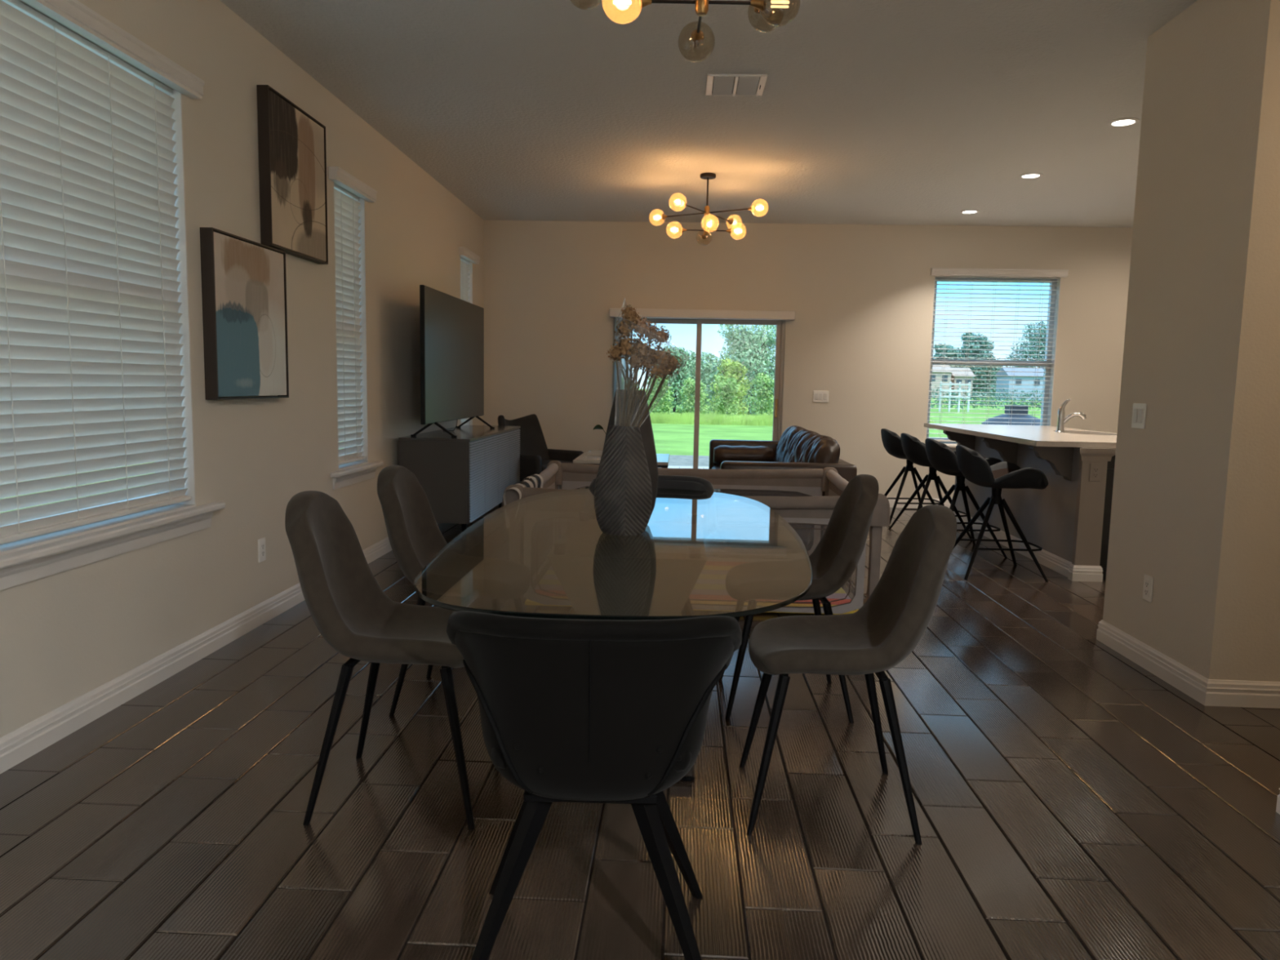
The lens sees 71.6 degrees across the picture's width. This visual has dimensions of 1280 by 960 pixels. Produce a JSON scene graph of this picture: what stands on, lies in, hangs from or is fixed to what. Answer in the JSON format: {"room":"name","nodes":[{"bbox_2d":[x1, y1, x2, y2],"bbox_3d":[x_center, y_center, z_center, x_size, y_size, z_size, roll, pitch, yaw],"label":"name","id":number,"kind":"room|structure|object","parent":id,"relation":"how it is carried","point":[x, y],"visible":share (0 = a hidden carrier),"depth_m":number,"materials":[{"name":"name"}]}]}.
{"room":"dining room","nodes":[
{"label":"dining room","id":0,"kind":"room"},
{"bbox_2d":[0,0,484,737],"bbox_3d":[-2.038,-0.645,3.596,0.160,3.150,12.290,1,6,3],"label":"wall","id":1,"kind":"structure","parent":0,"point":[64,635],"depth_m":4.29,"materials":[{"name":"beige paint"}]},
{"bbox_2d":[0,89,225,590],"bbox_3d":[-2.041,-0.600,2.820,0.215,1.873,2.330,1,6,3],"label":"window","id":2,"kind":"structure","parent":1,"relation":"in","point":[26,560],"depth_m":3.53,"materials":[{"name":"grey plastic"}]},
{"bbox_2d":[0,0,204,544],"bbox_3d":[-1.999,-0.698,2.808,0.136,1.796,2.190,1,6,3],"label":"window blind","id":3,"kind":"object","parent":2,"relation":"attached to","point":[91,379],"visible":1,"depth_m":3.19,"materials":[{"name":"white paint"}]},
{"bbox_2d":[0,523,438,773],"bbox_3d":[-1.981,0.779,3.665,0.017,0.106,12.130,1,6,3],"label":"baseboard","id":4,"kind":"structure","parent":1,"relation":"attached to","point":[20,744],"depth_m":3.50,"materials":[{"name":"white paint"}]},
{"bbox_2d":[200,226,288,399],"bbox_3d":[-1.894,-0.772,4.293,0.057,0.754,0.725,1,6,3],"label":"framed picture","id":5,"kind":"object","parent":1,"relation":"attached to","point":[244,281],"visible":1,"depth_m":4.19,"materials":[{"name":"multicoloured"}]},
{"bbox_2d":[257,537,266,562],"bbox_3d":[-1.935,0.358,4.544,0.010,0.120,0.075,1,6,3],"label":"power outlet","id":6,"kind":"object","parent":1,"relation":"attached to","point":[261,542],"visible":1,"depth_m":4.53,"materials":[{"name":"white plastic"}]},
{"bbox_2d":[261,542,264,557],"bbox_3d":[-1.932,0.358,4.544,0.003,0.070,0.035,1,6,3],"label":"socket","id":7,"kind":"object","parent":6,"relation":"attached to","point":[262,544],"depth_m":4.54,"materials":[{"name":"grey plastic"}]},
{"bbox_2d":[256,84,328,264],"bbox_3d":[-1.853,-1.602,4.770,0.057,0.773,0.715,1,6,3],"label":"framed picture","id":8,"kind":"object","parent":1,"relation":"attached to","point":[292,150],"visible":0.96,"depth_m":4.67,"materials":[{"name":"brown"}]},
{"bbox_2d":[329,197,383,489],"bbox_3d":[-1.905,-0.912,5.725,0.215,1.873,0.820,1,6,3],"label":"window","id":9,"kind":"structure","parent":1,"relation":"in","point":[352,473],"depth_m":5.94,"materials":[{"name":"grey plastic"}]},
{"bbox_2d":[328,166,377,465],"bbox_3d":[-1.863,-1.010,5.713,0.136,1.796,0.680,1,6,3],"label":"window blind","id":10,"kind":"object","parent":9,"relation":"attached to","point":[346,210],"visible":0.7,"depth_m":5.73,"materials":[{"name":"white paint"}]},
{"bbox_2d":[457,246,479,425],"bbox_3d":[-1.719,-1.337,8.767,0.136,1.796,0.650,1,6,3],"label":"window blind","id":11,"kind":"object","parent":1,"relation":"attached to","point":[463,251],"visible":0.18,"depth_m":8.73,"materials":[{"name":"white paint"}]},
{"bbox_2d":[467,261,472,425],"bbox_3d":[-1.761,-1.240,8.780,0.215,1.873,0.790,1,6,3],"label":"window","id":12,"kind":"structure","parent":1,"relation":"in","point":[470,272],"depth_m":8.95,"materials":[{"name":"grey plastic"}]},
{"bbox_2d":[0,502,1279,959],"bbox_3d":[2.218,0.993,3.491,8.430,0.120,12.130,1,6,3],"label":"floor","id":13,"kind":"structure","parent":0,"point":[1072,802],"depth_m":2.59,"materials":[{"name":"brown wood"}]},
{"bbox_2d":[284,490,475,830],"bbox_3d":[-0.744,0.497,2.690,0.577,0.924,0.465,1,6,1],"label":"dining chair","id":14,"kind":"object","parent":13,"relation":"on","point":[346,603],"visible":0.86,"depth_m":2.54,"materials":[{"name":"grey fabric"}]},
{"bbox_2d":[377,465,531,716],"bbox_3d":[-0.721,0.410,3.502,0.577,0.924,0.465,2,6,4],"label":"dining chair","id":15,"kind":"object","parent":13,"relation":"on","point":[415,535],"visible":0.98,"depth_m":3.42,"materials":[{"name":"black fabric"}]},
{"bbox_2d":[398,425,520,549],"bbox_3d":[-1.476,-0.003,7.610,0.538,0.832,2.064,1,6,3],"label":"media console","id":16,"kind":"object","parent":13,"relation":"on","point":[463,477],"visible":0.88,"depth_m":6.60,"materials":[{"name":"grey laminate"}]},
{"bbox_2d":[410,284,494,437],"bbox_3d":[-1.515,-0.945,7.320,0.350,1.100,1.910,1,6,3],"label":"television","id":17,"kind":"object","parent":16,"relation":"on","point":[451,328],"visible":1,"depth_m":7.04,"materials":[{"name":"black plastic"}]},
{"bbox_2d":[497,413,583,506],"bbox_3d":[-1.081,-0.201,9.089,0.713,0.923,0.830,5,7,30],"label":"lounge chair","id":18,"kind":"object","parent":13,"relation":"on","point":[535,455],"visible":0.46,"depth_m":9.27,"materials":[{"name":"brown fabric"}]},
{"bbox_2d":[446,610,742,959],"bbox_3d":[-0.101,0.647,1.966,0.624,0.807,0.483,1,6,0],"label":"tub chair","id":19,"kind":"object","parent":13,"relation":"on","point":[572,710],"visible":1,"depth_m":1.75,"materials":[{"name":"black fabric"}]},
{"bbox_2d":[413,488,812,782],"bbox_3d":[-0.029,0.542,3.216,1.155,0.750,2.449,1,6,3],"label":"dining table","id":20,"kind":"object","parent":13,"relation":"on","point":[652,574],"visible":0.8,"depth_m":2.97,"materials":[{"name":"clear glass"}]},
{"bbox_2d":[594,425,652,535],"bbox_3d":[-0.056,-0.001,3.023,0.155,0.368,0.152,-4,8,-41],"label":"vase","id":21,"kind":"object","parent":20,"relation":"on","point":[623,490],"visible":0.98,"depth_m":2.98,"materials":[{"name":"black ceramic"}]},
{"bbox_2d":[606,304,689,427],"bbox_3d":[0.026,-0.344,2.984,0.279,0.534,0.164,1,6,3],"label":"bouquet","id":22,"kind":"object","parent":21,"relation":"in","point":[641,354],"visible":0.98,"depth_m":2.95,"materials":[{"name":"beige plant"}]},
{"bbox_2d":[602,389,657,519],"bbox_3d":[-0.039,-0.085,3.250,0.183,0.488,0.157,6,8,36],"label":"vase","id":23,"kind":"object","parent":20,"relation":"on","point":[646,428],"visible":0.27,"depth_m":3.21,"materials":[{"name":"black ceramic"}]},
{"bbox_2d":[573,452,669,519],"bbox_3d":[-0.162,0.047,8.692,0.880,0.550,1.000,1,6,3],"label":"coffee table","id":24,"kind":"object","parent":13,"relation":"on","point":[663,460],"visible":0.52,"depth_m":8.29,"materials":[{"name":"grey paint"}]},
{"bbox_2d":[586,449,603,456],"bbox_3d":[-0.403,-0.269,8.850,0.220,0.035,0.300,1,6,3],"label":"serving tray","id":25,"kind":"object","parent":24,"relation":"on","point":[592,452],"visible":0.57,"depth_m":8.70,"materials":[{"name":"grey paint"}]},
{"bbox_2d":[593,424,605,433],"bbox_3d":[-0.292,-0.367,8.450,0.268,0.320,0.202,-3,7,-33],"label":"potted plant","id":26,"kind":"object","parent":24,"relation":"on","point":[597,426],"visible":0.12,"depth_m":8.43,"materials":[{"name":"green plant"}]},
{"bbox_2d":[582,475,716,615],"bbox_3d":[0.045,0.399,4.281,0.624,0.807,0.483,1,6,3],"label":"tub chair","id":27,"kind":"object","parent":13,"relation":"on","point":[708,517],"visible":0.14,"depth_m":4.38,"materials":[{"name":"fabric"}]},
{"bbox_2d":[502,460,889,614],"bbox_3d":[0.327,0.314,5.628,2.101,0.698,1.680,1,6,3],"label":"sofa","id":28,"kind":"object","parent":13,"relation":"on","point":[709,593],"visible":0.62,"depth_m":5.00,"materials":[{"name":"beige fabric"}]},
{"bbox_2d":[502,474,543,528],"bbox_3d":[-0.675,0.112,5.176,0.096,0.226,0.847,1,6,3],"label":"striped cloth","id":29,"kind":"object","parent":28,"relation":"hanging from","point":[527,482],"visible":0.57,"depth_m":5.11,"materials":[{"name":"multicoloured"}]},
{"bbox_2d":[708,425,857,552],"bbox_3d":[1.145,0.002,7.770,1.000,0.890,2.720,1,6,3],"label":"sofa","id":30,"kind":"object","parent":13,"relation":"on","point":[797,447],"visible":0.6,"depth_m":6.57,"materials":[{"name":"brown leather"}]},
{"bbox_2d":[711,465,720,469],"bbox_3d":[1.042,-0.024,8.590,0.680,0.160,0.805,1,6,3],"label":"seat cushion","id":31,"kind":"object","parent":30,"relation":"on","point":[713,467],"depth_m":8.81,"materials":[{"name":"brown leather"}]},
{"bbox_2d":[773,425,807,462],"bbox_3d":[1.453,-0.286,8.542,0.300,0.470,0.785,1,6,3],"label":"cushion","id":32,"kind":"object","parent":30,"relation":"on","point":[780,448],"depth_m":8.36,"materials":[{"name":"brown leather"}]},
{"bbox_2d":[783,429,818,462],"bbox_3d":[1.412,-0.201,7.733,0.296,0.469,0.785,1,6,3],"label":"cushion","id":33,"kind":"object","parent":30,"relation":"on","point":[796,446],"depth_m":7.56,"materials":[{"name":"fabric"}]},
{"bbox_2d":[798,434,839,463],"bbox_3d":[1.373,-0.114,6.923,0.289,0.470,0.785,1,6,3],"label":"cushion","id":34,"kind":"object","parent":30,"relation":"on","point":[819,448],"depth_m":6.63,"materials":[{"name":"fabric"}]},
{"bbox_2d":[719,474,879,723],"bbox_3d":[0.627,0.432,3.542,0.577,0.924,0.465,1,6,1],"label":"dining chair","id":35,"kind":"object","parent":13,"relation":"on","point":[837,553],"visible":0.99,"depth_m":3.38,"materials":[{"name":"black fabric"}]},
{"bbox_2d":[739,504,956,844],"bbox_3d":[0.613,0.527,2.665,0.577,0.924,0.465,2,6,4],"label":"dining chair","id":36,"kind":"object","parent":13,"relation":"on","point":[876,637],"visible":1,"depth_m":2.52,"materials":[{"name":"black fabric"}]},
{"bbox_2d":[880,428,939,524],"bbox_3d":[2.584,-0.045,8.483,0.587,0.884,0.560,1,6,-3],"label":"bar stool","id":37,"kind":"object","parent":13,"relation":"on","point":[891,441],"visible":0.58,"depth_m":8.37,"materials":[{"name":"black leather"}]},
{"bbox_2d":[888,432,971,538],"bbox_3d":[2.548,0.038,7.708,0.587,0.884,0.560,1,6,-1],"label":"bar stool","id":38,"kind":"object","parent":13,"relation":"on","point":[914,450],"visible":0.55,"depth_m":7.61,"materials":[{"name":"black leather"}]},
{"bbox_2d":[924,438,1007,558],"bbox_3d":[2.512,0.120,6.944,0.587,0.884,0.560,1,6,-4],"label":"bar stool","id":39,"kind":"object","parent":13,"relation":"on","point":[940,456],"visible":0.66,"depth_m":6.83,"materials":[{"name":"black plastic"}]},
{"bbox_2d":[953,444,1048,582],"bbox_3d":[2.475,0.205,6.154,0.587,0.884,0.560,1,6,1],"label":"bar stool","id":40,"kind":"object","parent":13,"relation":"on","point":[973,466],"visible":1,"depth_m":6.02,"materials":[{"name":"black leather"}]},
{"bbox_2d":[942,430,1115,582],"bbox_3d":[2.971,0.086,7.275,0.456,0.899,2.790,1,6,3],"label":"island base","id":41,"kind":"object","parent":13,"relation":"on","point":[1064,518],"visible":0.81,"depth_m":6.29,"materials":[{"name":"beige"}]},
{"bbox_2d":[1088,463,1102,481],"bbox_3d":[3.022,-0.050,5.888,0.075,0.120,0.010,1,6,3],"label":"power outlet","id":42,"kind":"object","parent":41,"relation":"attached to","point":[1095,475],"visible":1,"depth_m":5.88,"materials":[{"name":"beige plastic"}]},
{"bbox_2d":[1092,466,1098,477],"bbox_3d":[3.022,-0.050,5.885,0.035,0.070,0.003,1,6,3],"label":"socket","id":43,"kind":"object","parent":42,"relation":"attached to","point":[1095,469],"depth_m":5.88,"materials":[{"name":"grey plastic"}]},
{"bbox_2d":[1099,455,1115,576],"bbox_3d":[3.494,0.090,7.339,0.645,0.898,2.595,1,6,3],"label":"base cabinet","id":44,"kind":"object","parent":13,"relation":"on","point":[1110,467],"visible":0.02,"depth_m":6.07,"materials":[{"name":"black"}]},
{"bbox_2d":[923,422,1116,448],"bbox_3d":[3.286,-0.279,7.236,1.190,0.226,2.760,1,6,3],"label":"countertop","id":45,"kind":"structure","parent":44,"relation":"on","point":[1032,435],"depth_m":6.84,"materials":[{"name":"stone"}]},
{"bbox_2d":[1055,398,1086,432],"bbox_3d":[3.453,-0.514,7.098,0.218,0.276,0.067,5,7,29],"label":"faucet","id":46,"kind":"object","parent":45,"relation":"on","point":[1061,420],"visible":1,"depth_m":7.11,"materials":[{"name":"silver metal"}]},
{"bbox_2d":[220,0,1197,227],"bbox_3d":[2.278,-2.058,3.161,8.750,0.120,12.450,1,6,3],"label":"ceiling","id":47,"kind":"structure","parent":0,"point":[867,112],"depth_m":5.28,"materials":[{"name":"white paint"}]},
{"bbox_2d":[638,0,772,48],"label":"chandelier","id":48,"kind":"object","parent":47,"relation":"hanging from","point":[701,8],"depth_m":2.91,"materials":[{"name":"brown metal"}]},
{"bbox_2d":[648,172,764,244],"bbox_3d":[0.550,-2.213,7.197,0.830,0.507,0.810,0,6,-13],"label":"chandelier","id":49,"kind":"object","parent":47,"relation":"hanging from","point":[707,175],"visible":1,"depth_m":7.17,"materials":[{"name":"brown metal"}]},
{"bbox_2d":[705,74,767,95],"bbox_3d":[0.538,-2.220,4.997,0.330,0.020,0.330,1,6,3],"label":"ceiling vent","id":50,"kind":"object","parent":47,"relation":"in","point":[716,84],"visible":1,"depth_m":4.97,"materials":[{"name":"white metal"}]},
{"bbox_2d":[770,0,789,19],"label":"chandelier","id":51,"kind":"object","parent":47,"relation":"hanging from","point":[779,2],"depth_m":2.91,"materials":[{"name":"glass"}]},
{"bbox_2d":[960,209,979,213],"bbox_3d":[3.128,-2.545,8.420,0.176,0.009,0.176,1,6,3],"label":"recessed light","id":52,"kind":"object","parent":47,"relation":"in","point":[965,211],"visible":1,"depth_m":8.42,"materials":[{"name":"white paint"}]},
{"bbox_2d":[1018,173,1043,178],"bbox_3d":[3.070,-2.389,6.970,0.176,0.009,0.176,1,6,3],"label":"recessed light","id":53,"kind":"object","parent":47,"relation":"in","point":[1027,175],"visible":1,"depth_m":6.97,"materials":[{"name":"white paint"}]},
{"bbox_2d":[1107,117,1139,126],"bbox_3d":[3.023,-2.236,5.548,0.176,0.009,0.176,1,6,3],"label":"recessed light","id":54,"kind":"object","parent":47,"relation":"in","point":[1123,122],"visible":1,"depth_m":5.54,"materials":[{"name":"white paint"}]},
{"bbox_2d":[484,220,1133,498],"bbox_3d":[2.534,-1.187,9.429,8.430,3.150,0.160,1,6,3],"label":"wall","id":55,"kind":"structure","parent":0,"point":[861,296],"depth_m":9.34,"materials":[{"name":"beige paint"}]},
{"bbox_2d":[612,317,785,468],"bbox_3d":[0.612,-0.758,9.550,1.820,2.003,0.130,1,6,3],"label":"door","id":56,"kind":"structure","parent":55,"relation":"in","point":[780,324],"depth_m":9.47,"materials":[{"name":"beige"}]},
{"bbox_2d":[608,307,795,320],"bbox_3d":[0.631,-0.788,9.420,1.940,2.006,0.119,1,6,3],"label":"vertical blind","id":57,"kind":"object","parent":55,"relation":"attached to","point":[614,313],"visible":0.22,"depth_m":9.26,"materials":[{"name":"white paint"}]},
{"bbox_2d":[813,391,828,402],"bbox_3d":[1.918,-0.885,9.404,0.165,0.120,0.011,1,6,3],"label":"light switch","id":58,"kind":"object","parent":55,"relation":"attached to","point":[818,396],"visible":1,"depth_m":9.40,"materials":[{"name":"white plastic"}]},
{"bbox_2d":[887,497,950,507],"bbox_3d":[4.120,0.275,9.423,5.190,0.106,0.017,1,6,3],"label":"baseboard","id":59,"kind":"structure","parent":55,"relation":"attached to","point":[891,501],"depth_m":9.47,"materials":[{"name":"white paint"}]},
{"bbox_2d":[925,275,1061,450],"bbox_3d":[3.692,-1.194,9.342,1.580,1.873,0.215,1,6,3],"label":"window","id":60,"kind":"structure","parent":55,"relation":"in","point":[952,445],"depth_m":9.35,"materials":[{"name":"grey plastic"}]},
{"bbox_2d":[926,267,1068,441],"bbox_3d":[3.692,-1.289,9.291,1.380,1.796,0.136,1,6,3],"label":"window blind","id":61,"kind":"object","parent":60,"relation":"attached to","point":[1021,273],"visible":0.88,"depth_m":9.28,"materials":[{"name":"white paint"}]},
{"bbox_2d":[1102,0,1279,681],"bbox_3d":[4.429,-0.546,3.842,4.120,2.950,0.920,1,6,3],"label":"wall","id":62,"kind":"structure","parent":0,"point":[1195,509],"depth_m":3.71,"materials":[{"name":"beige paint"}]},
{"bbox_2d":[1131,403,1146,429],"bbox_3d":[2.371,-0.305,4.221,0.011,0.120,0.118,1,6,3],"label":"light switch","id":63,"kind":"object","parent":62,"relation":"attached to","point":[1139,412],"visible":1,"depth_m":4.21,"materials":[{"name":"white plastic"}]},
{"bbox_2d":[1142,573,1153,602],"bbox_3d":[2.347,0.500,4.102,0.010,0.120,0.075,1,6,3],"label":"power outlet","id":64,"kind":"object","parent":62,"relation":"attached to","point":[1148,580],"visible":1,"depth_m":4.09,"materials":[{"name":"white plastic"}]},
{"bbox_2d":[1144,580,1149,596],"bbox_3d":[2.344,0.500,4.102,0.003,0.070,0.035,1,6,3],"label":"socket","id":65,"kind":"object","parent":64,"relation":"attached to","point":[1146,582],"depth_m":4.10,"materials":[{"name":"grey plastic"}]},
{"bbox_2d":[1096,619,1208,705],"bbox_3d":[2.335,0.818,4.086,0.017,0.106,0.954,1,6,3],"label":"baseboard","id":66,"kind":"structure","parent":62,"relation":"attached to","point":[1184,679],"depth_m":4.01,"materials":[{"name":"white paint"}]},
{"bbox_2d":[1204,679,1279,708],"bbox_3d":[4.371,0.917,3.530,4.137,0.106,0.017,1,6,3],"label":"baseboard","id":67,"kind":"structure","parent":62,"relation":"attached to","point":[1228,693],"depth_m":3.61,"materials":[{"name":"white paint"}]},
{"bbox_3d":[4.080,-0.118,-0.176,4.440,2.950,5.255,1,6,3],"label":"wall","id":68,"kind":"structure","parent":0,"visible":0},
{"bbox_2d":[1275,788,1279,814],"bbox_3d":[1.827,1.241,0.084,0.017,0.106,5.272,1,6,3],"label":"baseboard","id":69,"kind":"structure","parent":68,"relation":"attached to","point":[1277,807],"depth_m":2.70,"materials":[{"name":"white paint"}]},
{"label":"outside","id":70,"kind":"structure","parent":0,"visible":0},
{"bbox_2d":[1,388,1041,512],"bbox_3d":[29.597,-8.610,98.372,230.000,0.100,320.000,1,6,3],"label":"ground","id":71,"kind":"structure","parent":70,"point":[668,438],"depth_m":27.83,"materials":[{"name":"green plant"}]},
{"bbox_2d":[621,377,639,390],"bbox_3d":[-0.707,-3.148,34.134,1.258,1.622,1.221,-2,7,-24],"label":"bush","id":72,"kind":"object","parent":71,"relation":"on","point":[623,381],"visible":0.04,"depth_m":34.02,"materials":[{"name":"green plant"}]},
{"bbox_2d":[645,376,675,415],"bbox_3d":[0.736,-3.413,35.630,1.358,1.772,1.233,1,6,3],"label":"bush","id":73,"kind":"object","parent":71,"relation":"on","point":[662,392],"visible":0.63,"depth_m":35.49,"materials":[{"name":"green plant"}]},
{"bbox_2d":[646,344,706,412],"bbox_3d":[1.817,-5.150,45.246,2.993,3.443,2.540,4,7,23],"label":"leafy tree","id":74,"kind":"object","parent":71,"relation":"on","point":[688,371],"visible":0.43,"depth_m":44.78,"materials":[{"name":"green plant"}]},
{"bbox_2d":[667,465,708,468],"bbox_3d":[2.545,0.144,12.331,7.200,0.120,5.300,1,6,3],"label":"patio","id":75,"kind":"structure","parent":71,"relation":"on","point":[668,466],"depth_m":14.72,"materials":[{"name":"grey concrete"}]},
{"bbox_2d":[981,404,1039,425],"bbox_3d":[5.181,-0.440,12.295,0.880,1.190,0.880,1,6,3],"label":"grill","id":76,"kind":"object","parent":75,"relation":"on","point":[996,419],"visible":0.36,"depth_m":12.08,"materials":[{"name":"grey metal"}]},
{"bbox_2d":[668,454,709,466],"bbox_3d":[2.479,-0.263,16.267,9.500,0.100,2.600,1,6,3],"label":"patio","id":77,"kind":"structure","parent":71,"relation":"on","point":[674,460],"depth_m":16.35,"materials":[{"name":"grey concrete"}]},
{"bbox_2d":[675,377,712,415],"bbox_3d":[2.103,-3.090,33.986,1.454,1.688,1.149,1,6,3],"label":"bush","id":78,"kind":"object","parent":71,"relation":"on","point":[691,383],"visible":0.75,"depth_m":33.85,"materials":[{"name":"green plant"}]},
{"bbox_2d":[669,350,728,410],"bbox_3d":[3.331,-5.611,49.962,4.096,3.412,3.817,-2,7,-27],"label":"leafy tree","id":79,"kind":"object","parent":71,"relation":"on","point":[707,365],"visible":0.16,"depth_m":49.52,"materials":[{"name":"green plant"}]},
{"bbox_2d":[709,374,742,416],"bbox_3d":[3.445,-3.328,35.517,1.334,1.753,1.037,1,6,3],"label":"bush","id":80,"kind":"object","parent":71,"relation":"on","point":[725,403],"visible":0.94,"depth_m":35.38,"materials":[{"name":"green plant"}]},
{"bbox_2d":[709,357,753,415],"bbox_3d":[3.979,-4.057,38.860,1.790,2.627,1.706,5,7,32],"label":"tree","id":81,"kind":"object","parent":71,"relation":"on","point":[734,367],"visible":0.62,"depth_m":38.64,"materials":[{"name":"green plant"}]},
{"bbox_2d":[700,324,776,413],"bbox_3d":[5.504,-5.704,44.552,5.500,4.859,4.462,5,7,30],"label":"broad tree","id":82,"kind":"object","parent":71,"relation":"on","point":[751,348],"visible":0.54,"depth_m":43.57,"materials":[{"name":"green plant"}]},
{"bbox_2d":[746,372,774,416],"bbox_3d":[4.700,-3.173,33.856,1.272,1.868,1.235,1,6,3],"label":"bush","id":83,"kind":"object","parent":71,"relation":"on","point":[763,390],"visible":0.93,"depth_m":33.74,"materials":[{"name":"green plant"}]},
{"bbox_2d":[649,410,936,429],"bbox_3d":[2.994,-2.299,32.436,15.260,0.509,1.400,1,6,3],"label":"grass","id":84,"kind":"structure","parent":71,"relation":"on","point":[686,419],"depth_m":31.88,"materials":[{"name":"green plant"}]},
{"bbox_2d":[930,364,953,398],"bbox_3d":[49.601,-16.786,149.918,4.600,5.800,6.800,1,6,3],"label":"house","id":85,"kind":"structure","parent":71,"relation":"on","point":[944,375],"depth_m":146.97,"materials":[{"name":"beige"}]},
{"bbox_2d":[933,343,973,382],"bbox_3d":[56.404,-20.297,164.129,10.701,10.273,8.102,1,6,3],"label":"tree","id":86,"kind":"object","parent":71,"relation":"on","point":[951,351],"visible":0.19,"depth_m":162.72,"materials":[{"name":"green plant"}]},
{"bbox_2d":[938,382,971,412],"bbox_3d":[20.169,-5.326,56.844,1.900,1.900,0.170,1,6,3],"label":"rail fence","id":87,"kind":"object","parent":71,"relation":"on","point":[959,390],"visible":0.86,"depth_m":56.78,"materials":[{"name":"grey wood"}]},
{"bbox_2d":[951,367,975,398],"bbox_3d":[54.382,-16.587,151.729,3.600,5.200,6.800,1,6,3],"label":"house","id":88,"kind":"structure","parent":71,"relation":"on","point":[955,369],"depth_m":148.91,"materials":[{"name":"beige"}]},
{"bbox_2d":[957,331,1000,395],"bbox_3d":[64.896,-22.577,173.655,10.282,12.843,8.833,1,6,3],"label":"tree","id":89,"kind":"object","parent":71,"relation":"on","point":[985,342],"visible":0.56,"depth_m":171.99,"materials":[{"name":"green plant"}]},
{"bbox_2d":[930,385,1042,410],"bbox_3d":[25.047,-5.474,59.691,17.668,1.653,1.349,1,6,3],"label":"hedge","id":90,"kind":"object","parent":71,"relation":"on","point":[1015,390],"visible":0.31,"depth_m":59.73,"materials":[{"name":"green plant"}]},
{"bbox_2d":[974,358,1003,397],"bbox_3d":[75.472,-22.566,193.299,9.725,9.306,7.614,1,6,3],"label":"tree","id":91,"kind":"object","parent":71,"relation":"on","point":[996,368],"visible":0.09,"depth_m":191.35,"materials":[{"name":"green plant"}]},
{"bbox_2d":[995,367,1044,399],"bbox_3d":[64.078,-16.235,149.299,6.600,5.400,6.800,1,6,3],"label":"house","id":92,"kind":"structure","parent":71,"relation":"on","point":[1007,387],"depth_m":146.50,"materials":[{"name":"grey"}]},
{"bbox_2d":[999,321,1046,369],"bbox_3d":[77.748,-22.250,166.112,20.175,14.840,15.537,1,6,3],"label":"tree","id":93,"kind":"object","parent":71,"relation":"on","point":[1031,326],"visible":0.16,"depth_m":166.21,"materials":[{"name":"green plant"}]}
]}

